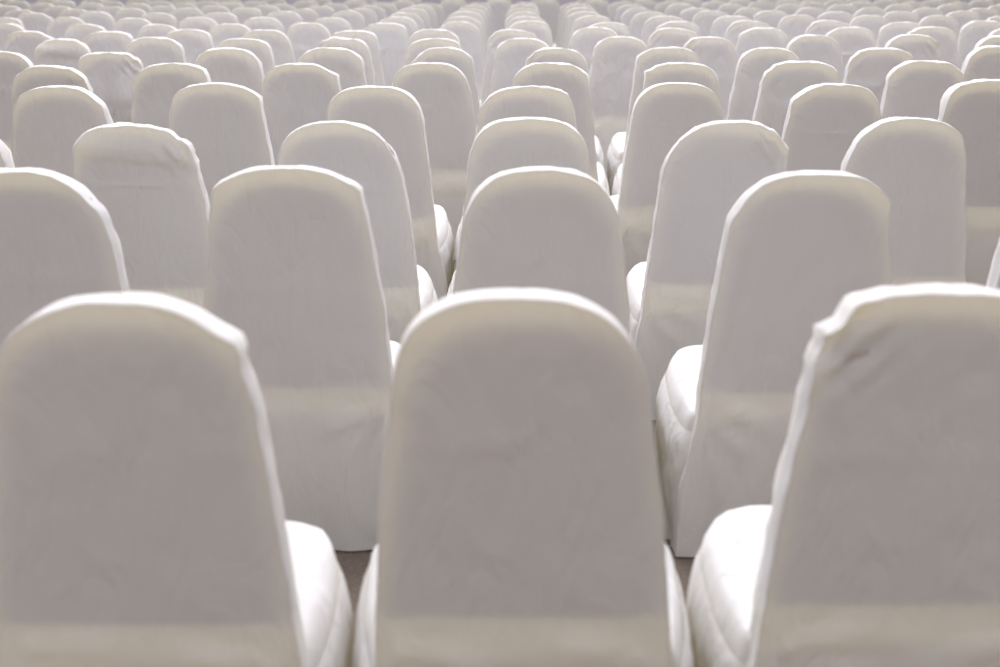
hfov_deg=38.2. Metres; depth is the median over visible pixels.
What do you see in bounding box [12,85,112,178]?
covered chair
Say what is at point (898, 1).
covered chair
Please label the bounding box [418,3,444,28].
covered chair
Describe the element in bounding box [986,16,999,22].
covered chair
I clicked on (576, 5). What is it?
covered chair
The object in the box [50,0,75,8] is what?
covered chair
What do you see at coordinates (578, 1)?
covered chair
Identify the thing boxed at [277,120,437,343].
covered chair
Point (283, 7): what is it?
covered chair
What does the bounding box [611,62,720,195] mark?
covered chair
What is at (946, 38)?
covered chair
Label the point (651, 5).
covered chair
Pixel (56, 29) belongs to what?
covered chair
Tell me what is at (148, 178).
covered chair
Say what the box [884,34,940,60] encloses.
covered chair
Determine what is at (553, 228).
covered chair
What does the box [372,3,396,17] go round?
covered chair
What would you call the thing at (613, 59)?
covered chair
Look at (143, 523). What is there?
covered chair
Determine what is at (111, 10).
covered chair
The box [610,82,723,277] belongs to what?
covered chair
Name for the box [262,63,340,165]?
covered chair
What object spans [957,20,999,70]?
covered chair
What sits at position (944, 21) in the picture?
covered chair
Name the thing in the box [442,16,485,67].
covered chair
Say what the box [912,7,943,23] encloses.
covered chair
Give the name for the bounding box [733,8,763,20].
covered chair
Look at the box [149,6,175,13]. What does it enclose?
covered chair
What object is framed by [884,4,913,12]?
covered chair
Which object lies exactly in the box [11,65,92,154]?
covered chair
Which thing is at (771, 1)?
covered chair
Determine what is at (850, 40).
covered chair
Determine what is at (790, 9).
covered chair
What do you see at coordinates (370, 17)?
covered chair
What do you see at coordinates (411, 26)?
covered chair
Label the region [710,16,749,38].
covered chair
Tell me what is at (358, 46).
covered chair
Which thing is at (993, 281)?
covered chair
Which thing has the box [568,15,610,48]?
covered chair
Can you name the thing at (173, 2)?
covered chair
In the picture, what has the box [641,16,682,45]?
covered chair
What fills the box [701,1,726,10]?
covered chair
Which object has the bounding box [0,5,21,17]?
covered chair
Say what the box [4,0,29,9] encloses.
covered chair
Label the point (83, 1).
covered chair
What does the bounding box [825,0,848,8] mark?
covered chair
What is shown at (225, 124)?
covered chair
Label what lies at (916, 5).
covered chair
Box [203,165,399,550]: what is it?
covered chair
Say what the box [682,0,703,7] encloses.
covered chair
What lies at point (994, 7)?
covered chair
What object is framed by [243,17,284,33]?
covered chair
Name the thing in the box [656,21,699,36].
covered chair
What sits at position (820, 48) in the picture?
covered chair
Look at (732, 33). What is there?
covered chair
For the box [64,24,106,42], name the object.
covered chair
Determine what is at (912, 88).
covered chair
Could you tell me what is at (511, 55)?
covered chair
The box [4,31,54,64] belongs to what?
covered chair
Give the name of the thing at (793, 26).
covered chair
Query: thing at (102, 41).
covered chair
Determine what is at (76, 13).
covered chair
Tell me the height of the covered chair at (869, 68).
1.006 m
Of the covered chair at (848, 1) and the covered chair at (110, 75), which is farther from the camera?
the covered chair at (848, 1)
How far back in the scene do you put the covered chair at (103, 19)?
14.55 m
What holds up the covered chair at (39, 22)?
on the floor
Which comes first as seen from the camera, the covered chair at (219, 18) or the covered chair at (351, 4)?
the covered chair at (219, 18)
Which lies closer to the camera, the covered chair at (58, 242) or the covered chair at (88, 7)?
the covered chair at (58, 242)
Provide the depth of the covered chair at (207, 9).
17.04 m
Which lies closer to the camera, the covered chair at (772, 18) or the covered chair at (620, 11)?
the covered chair at (772, 18)
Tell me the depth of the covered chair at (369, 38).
10.81 m
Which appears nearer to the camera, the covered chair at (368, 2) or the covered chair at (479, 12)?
the covered chair at (479, 12)
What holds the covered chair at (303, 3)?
on the floor
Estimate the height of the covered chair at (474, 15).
1.007 m
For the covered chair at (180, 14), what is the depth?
15.79 m
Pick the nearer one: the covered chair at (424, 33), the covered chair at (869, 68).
the covered chair at (869, 68)
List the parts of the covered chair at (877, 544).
seat, backrest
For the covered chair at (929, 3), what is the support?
on the floor
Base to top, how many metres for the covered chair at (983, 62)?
1.020 m
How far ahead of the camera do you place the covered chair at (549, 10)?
19.71 m
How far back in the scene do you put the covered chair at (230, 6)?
18.28 m
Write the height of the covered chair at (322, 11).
0.987 m
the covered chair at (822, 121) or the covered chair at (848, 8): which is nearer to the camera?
the covered chair at (822, 121)
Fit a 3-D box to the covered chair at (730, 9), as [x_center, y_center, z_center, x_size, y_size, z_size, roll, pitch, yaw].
[2.781,-3.488,17.527,0.627,1.026,0.527,0,14,0]
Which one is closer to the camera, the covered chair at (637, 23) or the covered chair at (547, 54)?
the covered chair at (547, 54)
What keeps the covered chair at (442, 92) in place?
on the floor
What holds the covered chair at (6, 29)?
on the floor
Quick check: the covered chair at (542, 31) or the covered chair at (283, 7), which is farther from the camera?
the covered chair at (283, 7)
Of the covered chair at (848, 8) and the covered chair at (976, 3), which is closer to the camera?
the covered chair at (848, 8)
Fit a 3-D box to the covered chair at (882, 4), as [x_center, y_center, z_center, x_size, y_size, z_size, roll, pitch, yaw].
[5.263,-4.118,20.028,0.644,1.025,0.526,0,14,0]
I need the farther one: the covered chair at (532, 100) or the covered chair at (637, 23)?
the covered chair at (637, 23)
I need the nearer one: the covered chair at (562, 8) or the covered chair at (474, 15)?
the covered chair at (474, 15)
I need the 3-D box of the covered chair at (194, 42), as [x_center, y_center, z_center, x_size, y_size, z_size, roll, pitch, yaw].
[-2.352,-1.858,11.146,0.584,0.994,0.527,0,14,0]
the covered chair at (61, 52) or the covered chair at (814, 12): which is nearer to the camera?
the covered chair at (61, 52)
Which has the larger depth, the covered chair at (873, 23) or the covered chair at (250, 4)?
the covered chair at (250, 4)
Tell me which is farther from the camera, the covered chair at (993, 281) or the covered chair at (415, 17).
the covered chair at (415, 17)
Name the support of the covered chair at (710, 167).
on the floor
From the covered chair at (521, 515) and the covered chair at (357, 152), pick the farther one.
the covered chair at (357, 152)
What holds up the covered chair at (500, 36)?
on the floor
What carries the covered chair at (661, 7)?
on the floor
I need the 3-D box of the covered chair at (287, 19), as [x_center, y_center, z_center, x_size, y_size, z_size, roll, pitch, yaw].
[-2.199,-2.845,14.988,0.627,1.002,0.527,0,14,0]
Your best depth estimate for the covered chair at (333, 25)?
13.29 m
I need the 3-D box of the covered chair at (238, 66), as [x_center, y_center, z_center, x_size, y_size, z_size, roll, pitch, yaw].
[-1.586,-1.218,8.645,0.618,1.000,0.527,0,14,1]
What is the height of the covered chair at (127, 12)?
0.989 m
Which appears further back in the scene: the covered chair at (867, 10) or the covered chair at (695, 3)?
the covered chair at (695, 3)
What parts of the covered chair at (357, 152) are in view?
backrest, seat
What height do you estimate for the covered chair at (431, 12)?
1.002 m
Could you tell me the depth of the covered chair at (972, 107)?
6.11 m
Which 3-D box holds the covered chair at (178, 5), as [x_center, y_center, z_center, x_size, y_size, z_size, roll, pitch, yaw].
[-4.017,-3.779,18.647,0.584,0.984,0.527,0,14,0]
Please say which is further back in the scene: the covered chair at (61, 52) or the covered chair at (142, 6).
the covered chair at (142, 6)
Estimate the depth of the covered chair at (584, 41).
10.93 m
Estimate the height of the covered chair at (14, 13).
0.970 m
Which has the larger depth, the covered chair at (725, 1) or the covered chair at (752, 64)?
the covered chair at (725, 1)
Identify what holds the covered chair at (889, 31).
on the floor
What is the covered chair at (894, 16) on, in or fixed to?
on the floor
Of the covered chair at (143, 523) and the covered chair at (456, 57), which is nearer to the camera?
the covered chair at (143, 523)
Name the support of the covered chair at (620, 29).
on the floor
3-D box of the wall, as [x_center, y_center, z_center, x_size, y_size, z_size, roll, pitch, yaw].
[0.026,-6.787,25.204,28.000,3.600,0.200,0,14,0]
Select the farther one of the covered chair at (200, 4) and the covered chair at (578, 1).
the covered chair at (578, 1)
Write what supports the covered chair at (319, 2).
on the floor
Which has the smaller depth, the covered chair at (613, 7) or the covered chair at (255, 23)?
the covered chair at (255, 23)
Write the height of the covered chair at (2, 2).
0.982 m
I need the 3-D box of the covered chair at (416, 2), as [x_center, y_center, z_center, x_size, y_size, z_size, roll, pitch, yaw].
[-1.329,-4.455,21.280,0.644,1.008,0.526,0,14,-1]
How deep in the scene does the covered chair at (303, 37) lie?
12.06 m
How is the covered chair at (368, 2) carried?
on the floor
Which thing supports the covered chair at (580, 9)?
on the floor
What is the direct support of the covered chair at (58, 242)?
on the floor
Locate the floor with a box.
[333,260,694,644]
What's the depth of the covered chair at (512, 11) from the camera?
15.92 m
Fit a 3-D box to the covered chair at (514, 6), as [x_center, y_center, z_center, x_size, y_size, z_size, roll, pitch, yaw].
[0.292,-3.489,17.530,0.618,1.008,0.526,0,14,-1]
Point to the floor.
(354, 565)
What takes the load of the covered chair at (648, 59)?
on the floor
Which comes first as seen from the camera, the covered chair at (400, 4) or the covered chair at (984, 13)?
the covered chair at (984, 13)
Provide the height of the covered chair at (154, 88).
1.000 m
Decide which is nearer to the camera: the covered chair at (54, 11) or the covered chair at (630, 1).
the covered chair at (54, 11)
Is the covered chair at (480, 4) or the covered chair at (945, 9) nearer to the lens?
the covered chair at (945, 9)
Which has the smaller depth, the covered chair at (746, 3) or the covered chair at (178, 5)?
the covered chair at (178, 5)
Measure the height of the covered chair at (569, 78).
1.002 m
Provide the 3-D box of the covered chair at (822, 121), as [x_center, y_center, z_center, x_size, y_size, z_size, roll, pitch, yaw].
[1.374,-0.598,6.260,0.637,1.003,0.527,0,14,-2]
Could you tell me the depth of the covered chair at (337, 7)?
18.29 m
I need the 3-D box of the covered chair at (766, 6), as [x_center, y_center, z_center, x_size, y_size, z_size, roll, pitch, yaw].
[3.372,-3.804,18.777,0.613,1.024,0.526,0,14,1]
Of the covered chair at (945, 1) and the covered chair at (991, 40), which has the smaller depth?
the covered chair at (991, 40)
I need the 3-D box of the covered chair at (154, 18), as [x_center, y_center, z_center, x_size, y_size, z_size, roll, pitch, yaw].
[-3.464,-2.818,14.897,0.619,0.987,0.527,0,14,0]
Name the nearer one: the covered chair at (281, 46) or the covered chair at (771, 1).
the covered chair at (281, 46)
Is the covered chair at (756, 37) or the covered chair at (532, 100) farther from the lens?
the covered chair at (756, 37)
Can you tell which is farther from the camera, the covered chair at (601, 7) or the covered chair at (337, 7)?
the covered chair at (601, 7)
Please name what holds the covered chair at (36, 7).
on the floor
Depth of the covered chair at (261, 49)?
9.54 m
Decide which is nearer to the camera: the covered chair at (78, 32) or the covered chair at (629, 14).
the covered chair at (78, 32)
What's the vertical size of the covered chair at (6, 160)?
0.984 m
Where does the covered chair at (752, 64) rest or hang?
on the floor
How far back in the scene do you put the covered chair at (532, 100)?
5.71 m
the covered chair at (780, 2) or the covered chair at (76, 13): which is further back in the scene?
the covered chair at (780, 2)
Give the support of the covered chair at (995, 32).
on the floor
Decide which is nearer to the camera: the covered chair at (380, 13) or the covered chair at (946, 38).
the covered chair at (946, 38)
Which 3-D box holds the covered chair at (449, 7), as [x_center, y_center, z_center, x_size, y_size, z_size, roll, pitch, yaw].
[-0.660,-4.095,19.895,0.640,1.002,0.527,0,14,0]
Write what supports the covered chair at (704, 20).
on the floor
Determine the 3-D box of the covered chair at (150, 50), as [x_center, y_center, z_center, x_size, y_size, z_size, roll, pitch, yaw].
[-2.304,-1.539,9.895,0.593,0.996,0.526,0,14,-2]
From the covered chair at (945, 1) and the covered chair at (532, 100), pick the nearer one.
the covered chair at (532, 100)
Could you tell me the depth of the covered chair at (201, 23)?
13.29 m
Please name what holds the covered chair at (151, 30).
on the floor
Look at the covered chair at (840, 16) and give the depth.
14.67 m
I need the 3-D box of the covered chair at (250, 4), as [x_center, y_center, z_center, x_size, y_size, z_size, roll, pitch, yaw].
[-3.329,-4.094,19.898,0.644,0.980,0.526,0,14,0]
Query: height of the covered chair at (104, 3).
0.975 m
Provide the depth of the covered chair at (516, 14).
14.67 m
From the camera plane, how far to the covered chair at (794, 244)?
3.52 m
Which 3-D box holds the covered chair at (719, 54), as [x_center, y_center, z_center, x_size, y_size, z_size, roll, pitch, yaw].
[1.425,-1.564,10.030,0.621,1.005,0.526,0,14,-1]
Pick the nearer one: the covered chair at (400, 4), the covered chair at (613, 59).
the covered chair at (613, 59)
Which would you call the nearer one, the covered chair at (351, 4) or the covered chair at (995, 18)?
the covered chair at (995, 18)
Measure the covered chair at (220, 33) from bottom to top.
0.983 m
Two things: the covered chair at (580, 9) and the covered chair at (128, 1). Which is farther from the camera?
the covered chair at (128, 1)
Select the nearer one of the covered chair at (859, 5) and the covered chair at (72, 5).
the covered chair at (859, 5)
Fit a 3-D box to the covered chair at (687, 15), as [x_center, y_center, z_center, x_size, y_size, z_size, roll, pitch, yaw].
[2.158,-3.164,16.279,0.612,1.013,0.526,0,14,0]
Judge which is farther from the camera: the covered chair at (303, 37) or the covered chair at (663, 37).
the covered chair at (303, 37)
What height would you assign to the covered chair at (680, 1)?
1.028 m
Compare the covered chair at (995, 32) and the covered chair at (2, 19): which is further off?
the covered chair at (2, 19)
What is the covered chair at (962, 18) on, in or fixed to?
on the floor
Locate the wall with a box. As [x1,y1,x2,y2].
[20,0,973,7]
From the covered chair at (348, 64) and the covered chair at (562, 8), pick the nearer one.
the covered chair at (348, 64)
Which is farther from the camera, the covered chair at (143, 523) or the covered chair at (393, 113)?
the covered chair at (393, 113)
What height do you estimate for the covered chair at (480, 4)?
0.998 m
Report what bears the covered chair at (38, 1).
on the floor
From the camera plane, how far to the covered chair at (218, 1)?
20.79 m
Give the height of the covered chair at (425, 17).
1.003 m
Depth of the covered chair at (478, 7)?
17.07 m
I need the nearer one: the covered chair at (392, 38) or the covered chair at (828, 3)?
the covered chair at (392, 38)
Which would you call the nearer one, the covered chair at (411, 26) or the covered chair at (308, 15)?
the covered chair at (411, 26)
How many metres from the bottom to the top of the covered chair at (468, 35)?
1.003 m
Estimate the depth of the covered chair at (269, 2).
20.79 m
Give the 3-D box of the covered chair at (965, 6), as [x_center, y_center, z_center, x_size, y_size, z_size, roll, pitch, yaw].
[5.873,-3.797,18.777,0.607,1.028,0.527,0,14,0]
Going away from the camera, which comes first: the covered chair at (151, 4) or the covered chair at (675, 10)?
the covered chair at (675, 10)
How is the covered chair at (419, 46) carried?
on the floor
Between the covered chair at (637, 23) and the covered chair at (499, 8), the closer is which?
the covered chair at (637, 23)
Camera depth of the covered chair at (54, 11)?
17.04 m
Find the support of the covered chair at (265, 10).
on the floor
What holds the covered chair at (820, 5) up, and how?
on the floor
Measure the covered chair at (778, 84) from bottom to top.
1.010 m
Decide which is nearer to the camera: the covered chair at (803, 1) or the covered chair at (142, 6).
the covered chair at (142, 6)
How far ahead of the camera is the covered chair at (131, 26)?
13.30 m
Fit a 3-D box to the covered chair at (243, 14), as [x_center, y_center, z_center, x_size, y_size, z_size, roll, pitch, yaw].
[-2.804,-3.144,16.144,0.623,1.004,0.527,0,14,0]
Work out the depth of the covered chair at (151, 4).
19.54 m
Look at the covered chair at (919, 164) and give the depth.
4.67 m
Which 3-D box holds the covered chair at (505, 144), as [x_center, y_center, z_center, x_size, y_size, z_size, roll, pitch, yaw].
[0.102,-0.253,4.895,0.596,1.002,0.526,0,14,1]
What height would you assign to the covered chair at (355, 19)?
1.008 m
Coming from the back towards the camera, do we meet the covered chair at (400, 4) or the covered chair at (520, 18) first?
the covered chair at (400, 4)
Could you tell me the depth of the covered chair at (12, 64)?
8.34 m
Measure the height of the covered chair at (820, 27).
1.026 m
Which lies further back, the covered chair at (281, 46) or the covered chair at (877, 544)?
the covered chair at (281, 46)
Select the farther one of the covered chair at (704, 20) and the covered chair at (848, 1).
the covered chair at (848, 1)
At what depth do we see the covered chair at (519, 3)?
18.41 m
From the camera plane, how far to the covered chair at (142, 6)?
18.29 m
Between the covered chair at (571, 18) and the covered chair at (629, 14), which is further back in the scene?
the covered chair at (629, 14)
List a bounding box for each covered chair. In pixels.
[0,0,10,5]
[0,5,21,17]
[0,17,24,28]
[0,23,26,50]
[0,51,33,152]
[0,140,14,167]
[0,167,129,349]
[0,292,352,666]
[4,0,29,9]
[4,10,33,17]
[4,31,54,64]
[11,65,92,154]
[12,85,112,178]
[16,13,53,33]
[26,3,53,12]
[34,38,90,69]
[36,0,57,3]
[42,6,70,18]
[46,17,85,38]
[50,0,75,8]
[58,9,87,17]
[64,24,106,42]
[72,122,209,308]
[76,3,102,11]
[78,11,114,30]
[78,52,142,122]
[81,0,104,3]
[83,31,133,52]
[95,6,122,17]
[100,1,124,7]
[114,8,146,23]
[114,18,151,39]
[123,3,151,12]
[125,37,185,68]
[126,0,150,4]
[131,63,210,128]
[137,24,176,38]
[140,13,177,29]
[147,1,172,7]
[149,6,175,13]
[165,29,213,64]
[169,82,274,204]
[170,8,203,26]
[171,0,196,4]
[172,3,197,8]
[178,17,217,32]
[195,1,218,8]
[196,47,264,95]
[198,6,229,14]
[203,12,238,24]
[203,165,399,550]
[209,23,250,47]
[216,0,242,4]
[217,38,274,76]
[218,2,243,11]
[230,7,261,24]
[242,29,294,65]
[243,1,267,7]
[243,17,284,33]
[253,5,280,16]
[261,0,285,4]
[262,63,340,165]
[266,11,302,34]
[271,4,294,10]
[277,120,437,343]
[286,22,330,62]
[291,8,318,22]
[292,0,317,8]
[297,47,366,90]
[308,6,334,18]
[309,0,331,5]
[313,17,351,35]
[317,36,374,85]
[323,3,348,12]
[326,85,453,300]
[331,11,365,29]
[331,30,384,85]
[343,0,366,9]
[348,8,377,27]
[352,288,693,666]
[357,5,385,22]
[360,0,376,4]
[364,23,408,85]
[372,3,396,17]
[379,16,417,37]
[390,12,424,30]
[391,0,414,11]
[392,62,475,259]
[397,0,421,4]
[397,8,430,28]
[404,38,461,65]
[408,5,437,28]
[408,29,458,47]
[411,47,479,128]
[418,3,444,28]
[440,0,464,20]
[440,21,483,100]
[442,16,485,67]
[447,117,590,295]
[448,11,486,51]
[452,166,629,337]
[454,85,576,269]
[456,9,488,43]
[460,5,491,37]
[465,3,493,34]
[480,29,535,106]
[485,0,511,32]
[490,38,548,94]
[504,12,540,29]
[505,8,539,19]
[506,16,545,28]
[507,5,538,12]
[509,21,552,47]
[510,2,537,8]
[512,62,609,194]
[525,47,604,168]
[534,0,559,43]
[553,2,585,47]
[559,4,592,47]
[561,7,596,47]
[564,11,600,48]
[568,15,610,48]
[569,27,617,73]
[577,0,588,3]
[585,0,609,17]
[589,36,647,177]
[590,22,629,36]
[606,46,699,195]
[608,2,634,21]
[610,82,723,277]
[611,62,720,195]
[614,5,643,22]
[620,8,651,30]
[621,0,638,3]
[626,120,788,419]
[629,12,665,39]
[634,0,658,11]
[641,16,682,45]
[647,27,696,49]
[654,1,681,13]
[655,170,891,556]
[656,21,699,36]
[664,4,694,17]
[666,0,686,2]
[680,8,707,22]
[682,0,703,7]
[683,36,737,119]
[686,283,999,666]
[692,10,727,36]
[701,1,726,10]
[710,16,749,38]
[712,0,730,3]
[717,4,745,15]
[725,20,768,47]
[726,47,799,120]
[728,0,751,7]
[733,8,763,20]
[736,27,787,60]
[747,1,775,10]
[752,61,838,137]
[753,10,787,28]
[757,0,779,4]
[774,4,803,15]
[776,0,802,6]
[777,15,815,42]
[781,83,880,171]
[786,34,842,82]
[795,7,824,20]
[801,1,826,12]
[802,0,826,3]
[805,20,848,35]
[817,11,853,23]
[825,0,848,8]
[825,27,875,78]
[826,4,857,15]
[840,117,966,286]
[843,48,913,105]
[846,0,870,3]
[849,15,888,42]
[850,2,875,9]
[853,7,886,17]
[873,0,898,9]
[876,22,921,47]
[880,60,963,119]
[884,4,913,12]
[884,11,917,23]
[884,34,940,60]
[894,0,915,3]
[902,2,924,9]
[907,26,957,67]
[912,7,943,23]
[919,15,958,40]
[922,0,946,7]
[936,4,963,15]
[938,79,999,286]
[942,0,960,3]
[946,11,979,30]
[947,2,972,10]
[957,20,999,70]
[961,45,999,81]
[969,0,994,7]
[969,8,998,20]
[973,35,999,49]
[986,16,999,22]
[986,238,999,289]
[987,29,999,36]
[988,5,999,15]
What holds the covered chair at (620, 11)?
on the floor

